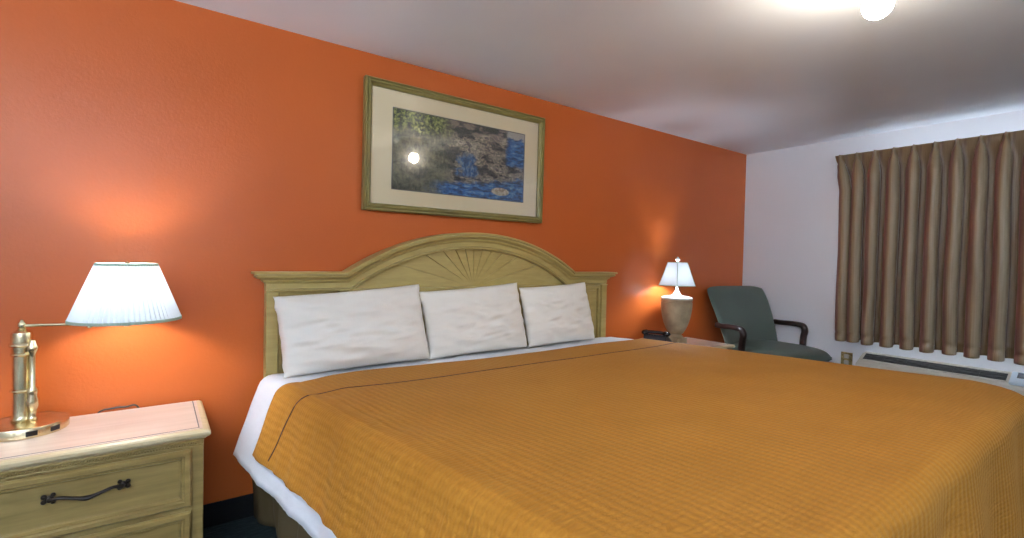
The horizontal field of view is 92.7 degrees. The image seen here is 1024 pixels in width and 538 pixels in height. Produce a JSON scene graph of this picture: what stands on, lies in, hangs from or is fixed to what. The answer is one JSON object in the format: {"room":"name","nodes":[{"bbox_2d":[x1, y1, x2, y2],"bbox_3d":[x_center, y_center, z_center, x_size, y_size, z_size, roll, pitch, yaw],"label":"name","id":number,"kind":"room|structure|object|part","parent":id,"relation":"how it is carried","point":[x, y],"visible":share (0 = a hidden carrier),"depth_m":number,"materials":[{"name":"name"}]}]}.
{"room":"hotel room","nodes":[
{"label":"hotel room","id":0,"kind":"room"},
{"bbox_2d":[203,516,276,537],"bbox_3d":[1.097,1.290,0.582,7.270,0.080,5.770,0,2,-36],"label":"floor","id":1,"kind":"structure","parent":0,"point":[248,527],"depth_m":2.18,"materials":[{"name":"teal carpet"}]},
{"bbox_2d":[0,400,210,537],"bbox_3d":[-1.516,0.874,1.771,0.692,0.587,0.463,0,2,-36],"label":"nightstand","id":2,"kind":"object","parent":1,"relation":"on","point":[136,472],"visible":1,"depth_m":1.67,"materials":[{"name":"beige wood"}]},
{"bbox_3d":[-1.389,0.733,1.597,0.225,0.038,0.040,0,2,-36],"label":"handle","id":3,"kind":"part","parent":2,"relation":"part of","materials":[{"name":"brown metal"}]},
{"bbox_2d":[0,261,181,441],"bbox_3d":[-1.561,0.273,1.814,0.580,0.609,0.342,1,1,-8],"label":"lamp","id":4,"kind":"object","parent":2,"relation":"on","point":[111,294],"visible":1,"depth_m":1.72,"materials":[{"name":"gold metal"}]},
{"bbox_2d":[25,430,37,436],"bbox_3d":[-1.644,0.563,1.672,0.006,0.017,0.030,2,2,38],"label":"outlet","id":5,"kind":"object","parent":4,"relation":"attached to","point":[28,433],"depth_m":1.67,"materials":[{"name":"black plastic"}]},
{"bbox_3d":[-1.701,0.392,1.734,0.038,0.290,0.038,0,2,-36],"label":"rod","id":6,"kind":"part","parent":4,"relation":"part of","materials":[{"name":"gold metal"}]},
{"bbox_2d":[51,424,59,430],"bbox_3d":[-1.620,0.562,1.732,0.006,0.017,0.030,1,1,5],"label":"outlet","id":7,"kind":"object","parent":4,"relation":"attached to","point":[54,427],"depth_m":1.73,"materials":[{"name":"black plastic"}]},
{"bbox_3d":[-1.577,0.170,1.776,0.325,0.092,0.034,1,1,-21],"label":"swing arm","id":8,"kind":"part","parent":4,"relation":"part of","materials":[{"name":"gold metal"}]},
{"bbox_3d":[-1.439,0.086,1.827,0.342,0.203,0.342,0,2,-36],"label":"lamp shade","id":9,"kind":"part","parent":4,"relation":"part of","materials":[{"name":"white fabric"}]},
{"bbox_3d":[-1.441,0.186,1.829,0.341,0.010,0.341,0,2,-36],"label":"shade trim","id":10,"kind":"part","parent":4,"relation":"part of","materials":[{"name":"grey fabric"}]},
{"bbox_3d":[-1.437,-0.017,1.825,0.193,0.010,0.193,0,2,-36],"label":"shade trim","id":11,"kind":"part","parent":4,"relation":"part of","materials":[{"name":"grey fabric"}]},
{"bbox_3d":[-1.399,0.757,1.611,0.574,0.208,0.018,0,2,-36],"label":"drawer","id":12,"kind":"part","parent":2,"relation":"part of","materials":[{"name":"beige wood"}]},
{"bbox_3d":[-1.524,0.581,1.783,0.646,0.003,0.409,0,2,-36],"label":"panel","id":13,"kind":"part","parent":2,"relation":"part of","materials":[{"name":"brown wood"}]},
{"bbox_3d":[-1.403,0.635,1.617,0.650,0.028,0.020,0,2,-36],"label":"rope moulding","id":14,"kind":"part","parent":2,"relation":"part of","materials":[{"name":"beige wood"}]},
{"bbox_3d":[-1.404,0.984,1.616,0.574,0.208,0.018,0,2,-36],"label":"drawer","id":15,"kind":"part","parent":2,"relation":"part of","materials":[{"name":"beige wood"}]},
{"bbox_2d":[251,233,617,537],"bbox_3d":[0.480,0.508,2.209,2.676,1.384,2.116,0,2,-36],"label":"bed","id":16,"kind":"object","parent":1,"relation":"on","point":[451,261],"visible":0.22,"depth_m":2.75,"materials":[{"name":"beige wood"}]},
{"bbox_3d":[-1.142,0.635,2.307,0.052,1.057,0.058,0,2,-36],"label":"post","id":17,"kind":"part","parent":16,"relation":"part of","materials":[{"name":"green wood"}]},
{"bbox_3d":[-1.010,0.387,2.389,0.249,0.554,0.025,0,2,-36],"label":"panel","id":18,"kind":"part","parent":16,"relation":"part of","materials":[{"name":"fabric"}]},
{"bbox_3d":[-0.669,0.405,2.641,0.520,0.522,0.020,0,2,-36],"label":"panel","id":19,"kind":"part","parent":16,"relation":"part of","materials":[{"name":"white fabric"}]},
{"bbox_2d":[233,337,633,537],"bbox_3d":[0.603,0.797,2.202,3.017,0.558,2.115,0,2,-36],"label":"sheet","id":20,"kind":"object","parent":16,"relation":"on","point":[295,507],"visible":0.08,"depth_m":2.12,"materials":[{"name":"white fabric"}]},
{"bbox_2d":[273,284,430,377],"bbox_3d":[-0.749,0.284,2.393,0.753,0.403,0.193,0,2,-36],"label":"pillow","id":21,"kind":"object","parent":20,"relation":"on","point":[325,332],"visible":1,"depth_m":2.32,"materials":[{"name":"white fabric"}]},
{"bbox_2d":[419,283,527,359],"bbox_3d":[-0.197,0.285,2.818,0.696,0.401,0.175,0,2,-36],"label":"pillow","id":22,"kind":"object","parent":20,"relation":"on","point":[489,318],"visible":1,"depth_m":2.75,"materials":[{"name":"white fabric"}]},
{"bbox_2d":[519,282,594,346],"bbox_3d":[0.313,0.288,3.192,0.603,0.394,0.167,0,2,-36],"label":"pillow","id":23,"kind":"object","parent":20,"relation":"on","point":[559,313],"visible":1,"depth_m":3.12,"materials":[{"name":"white fabric"}]},
{"bbox_2d":[252,338,1023,537],"bbox_3d":[0.698,0.837,2.127,3.007,0.661,1.965,0,2,-36],"label":"bedspread","id":24,"kind":"object","parent":20,"relation":"on","point":[636,438],"visible":1,"depth_m":1.51,"materials":[{"name":"orange fabric"}]},
{"bbox_3d":[-0.216,-0.071,2.923,2.380,0.288,0.108,0,2,-36],"label":"crown moulding","id":25,"kind":"part","parent":16,"relation":"part of","materials":[{"name":"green wood"}]},
{"bbox_3d":[-0.232,0.120,2.943,1.600,0.032,0.034,0,2,-36],"label":"rail","id":26,"kind":"part","parent":16,"relation":"part of","materials":[{"name":"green wood"}]},
{"bbox_3d":[-0.232,-0.008,2.948,1.474,0.228,0.017,0,2,-36],"label":"fan panel","id":27,"kind":"part","parent":16,"relation":"part of","materials":[{"name":"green wood"}]},
{"bbox_3d":[0.188,0.409,3.265,0.520,0.522,0.020,0,2,-36],"label":"panel","id":28,"kind":"part","parent":16,"relation":"part of","materials":[{"name":"white fabric"}]},
{"bbox_3d":[0.533,0.395,3.513,0.249,0.554,0.025,0,2,-36],"label":"panel","id":29,"kind":"part","parent":16,"relation":"part of","materials":[{"name":"green wood"}]},
{"bbox_3d":[0.649,0.644,3.611,0.052,1.057,0.058,0,2,-36],"label":"post","id":30,"kind":"part","parent":16,"relation":"part of","materials":[{"name":"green wood"}]},
{"bbox_2d":[685,337,734,349],"bbox_3d":[1.380,0.889,3.881,0.692,0.587,0.463,0,2,-36],"label":"nightstand","id":31,"kind":"object","parent":1,"relation":"on","point":[693,341],"visible":0.02,"depth_m":3.92,"materials":[{"name":"beige wood"}]},
{"bbox_2d":[642,329,671,341],"bbox_3d":[1.125,0.527,3.751,0.220,0.131,0.205,2,2,34],"label":"telephone","id":32,"kind":"object","parent":31,"relation":"on","point":[664,336],"visible":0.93,"depth_m":3.67,"materials":[{"name":"black plastic"}]},
{"bbox_2d":[659,257,695,343],"bbox_3d":[1.308,0.248,3.883,0.290,0.691,0.318,0,2,-36],"label":"lamp","id":33,"kind":"object","parent":31,"relation":"on","point":[676,309],"visible":0.98,"depth_m":3.80,"materials":[{"name":"beige stone"}]},
{"bbox_3d":[1.310,0.166,3.881,0.242,0.144,0.242,0,2,-36],"label":"urn lid","id":34,"kind":"part","parent":33,"relation":"part of","materials":[{"name":"white"}]},
{"bbox_3d":[1.313,0.039,3.879,0.283,0.180,0.311,0,2,-36],"label":"lamp shade","id":35,"kind":"part","parent":33,"relation":"part of","materials":[{"name":"white fabric"}]},
{"bbox_3d":[1.313,0.039,3.879,0.290,0.185,0.318,0,2,-36],"label":"shade trim","id":36,"kind":"part","parent":33,"relation":"part of","materials":[{"name":"grey fabric"}]},
{"bbox_3d":[1.373,0.597,3.894,0.646,0.003,0.409,0,2,-36],"label":"panel","id":37,"kind":"part","parent":31,"relation":"part of","materials":[{"name":"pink wood"}]},
{"bbox_2d":[707,286,833,362],"bbox_3d":[2.184,0.682,4.163,0.832,1.030,0.814,1,1,-26],"label":"armchair","id":38,"kind":"object","parent":1,"relation":"on","point":[744,316],"visible":0.79,"depth_m":4.30,"materials":[{"name":"green fabric"}]},
{"bbox_3d":[1.819,0.598,4.058,0.082,0.280,0.300,1,1,-26],"label":"armrest","id":39,"kind":"part","parent":38,"relation":"part of","materials":[{"name":"brown wood"}]},
{"bbox_3d":[2.071,0.435,4.401,0.741,0.552,0.273,1,1,-26],"label":"backrest","id":40,"kind":"part","parent":38,"relation":"part of","materials":[{"name":"green fabric"}]},
{"bbox_3d":[2.218,0.699,4.094,0.750,0.132,0.640,1,1,-26],"label":"seat","id":41,"kind":"part","parent":38,"relation":"part of","materials":[{"name":"fabric"}]},
{"bbox_3d":[2.493,0.605,4.387,0.082,0.280,0.300,1,1,-26],"label":"armrest","id":42,"kind":"part","parent":38,"relation":"part of","materials":[{"name":"brown wood"}]},
{"bbox_2d":[0,0,745,504],"bbox_3d":[-0.620,0.013,2.779,7.070,2.300,0.120,0,2,-36],"label":"wall","id":43,"kind":"structure","parent":0,"point":[211,148],"depth_m":2.20,"materials":[{"name":"orange paint"}]},
{"bbox_2d":[98,404,139,412],"bbox_3d":[-1.601,0.784,1.996,0.177,0.452,0.022,0,2,-36],"label":"power cord","id":44,"kind":"object","parent":43,"relation":"attached to","point":[137,406],"visible":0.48,"depth_m":1.99,"materials":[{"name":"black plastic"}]},
{"bbox_2d":[203,493,253,528],"bbox_3d":[-0.570,1.113,2.776,6.958,0.105,0.012,0,2,-36],"label":"baseboard","id":45,"kind":"structure","parent":43,"relation":"attached to","point":[232,509],"depth_m":2.24,"materials":[{"name":"black plastic"}]},
{"bbox_2d":[361,75,544,222],"bbox_3d":[-0.283,-0.652,2.888,1.202,0.691,0.043,0,2,-36],"label":"framed picture","id":46,"kind":"object","parent":43,"relation":"attached to","point":[425,152],"visible":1,"depth_m":2.83,"materials":[{"name":"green paper"}]},
{"bbox_2d":[392,108,524,201],"bbox_3d":[-0.284,-0.650,2.899,0.887,0.431,0.002,0,2,-36],"label":"print","id":47,"kind":"object","parent":46,"relation":"attached to","point":[433,154],"depth_m":2.86},
{"bbox_2d":[175,0,1023,154],"bbox_3d":[1.149,-1.099,0.529,7.270,0.100,5.770,0,2,-36],"label":"ceiling","id":48,"kind":"structure","parent":0,"point":[746,77],"depth_m":2.48,"materials":[{"name":"paint"}]},
{"bbox_2d":[861,0,894,19],"bbox_3d":[1.258,-0.966,1.677,0.270,0.211,0.270,0,2,-36],"label":"ceiling light","id":49,"kind":"object","parent":48,"relation":"attached to","point":[870,9],"visible":1,"depth_m":1.66,"materials":[{"name":"white glass"}]},
{"bbox_2d":[742,110,1023,372],"bbox_3d":[3.964,0.116,2.625,0.160,2.300,5.770,0,2,-36],"label":"wall","id":50,"kind":"structure","parent":0,"point":[790,250],"depth_m":4.33,"materials":[{"name":"white paint"}]},
{"bbox_2d":[841,352,852,364],"bbox_3d":[2.793,0.753,4.080,0.013,0.116,0.084,0,2,-36],"label":"wall outlet","id":51,"kind":"object","parent":50,"relation":"attached to","point":[846,358],"visible":0.83,"depth_m":4.07,"materials":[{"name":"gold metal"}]},
{"bbox_2d":[835,130,1023,364],"bbox_3d":[3.378,-0.138,3.127,0.196,1.525,2.365,0,2,-36],"label":"curtain","id":52,"kind":"object","parent":50,"relation":"hanging from","point":[930,257],"visible":1,"depth_m":3.50,"materials":[{"name":"brown fabric"}]},
{"bbox_2d":[855,351,1023,395],"bbox_3d":[3.104,0.919,3.472,0.222,0.499,1.100,0,2,-36],"label":"air conditioner","id":53,"kind":"object","parent":50,"relation":"attached to","point":[1014,381],"visible":0.2,"depth_m":3.48,"materials":[{"name":"beige plastic"}]},
{"bbox_2d":[861,352,1010,381],"bbox_3d":[3.038,0.705,3.559,0.101,0.053,0.824,0,2,-36],"label":"vent","id":54,"kind":"object","parent":53,"relation":"attached to","point":[966,372],"depth_m":3.51,"materials":[{"name":"grey plastic"}]},
{"bbox_3d":[3.345,0.719,3.119,0.128,0.074,0.230,0,2,-36],"label":"control panel","id":55,"kind":"part","parent":53,"relation":"part of","materials":[{"name":"white plastic"}]}
]}

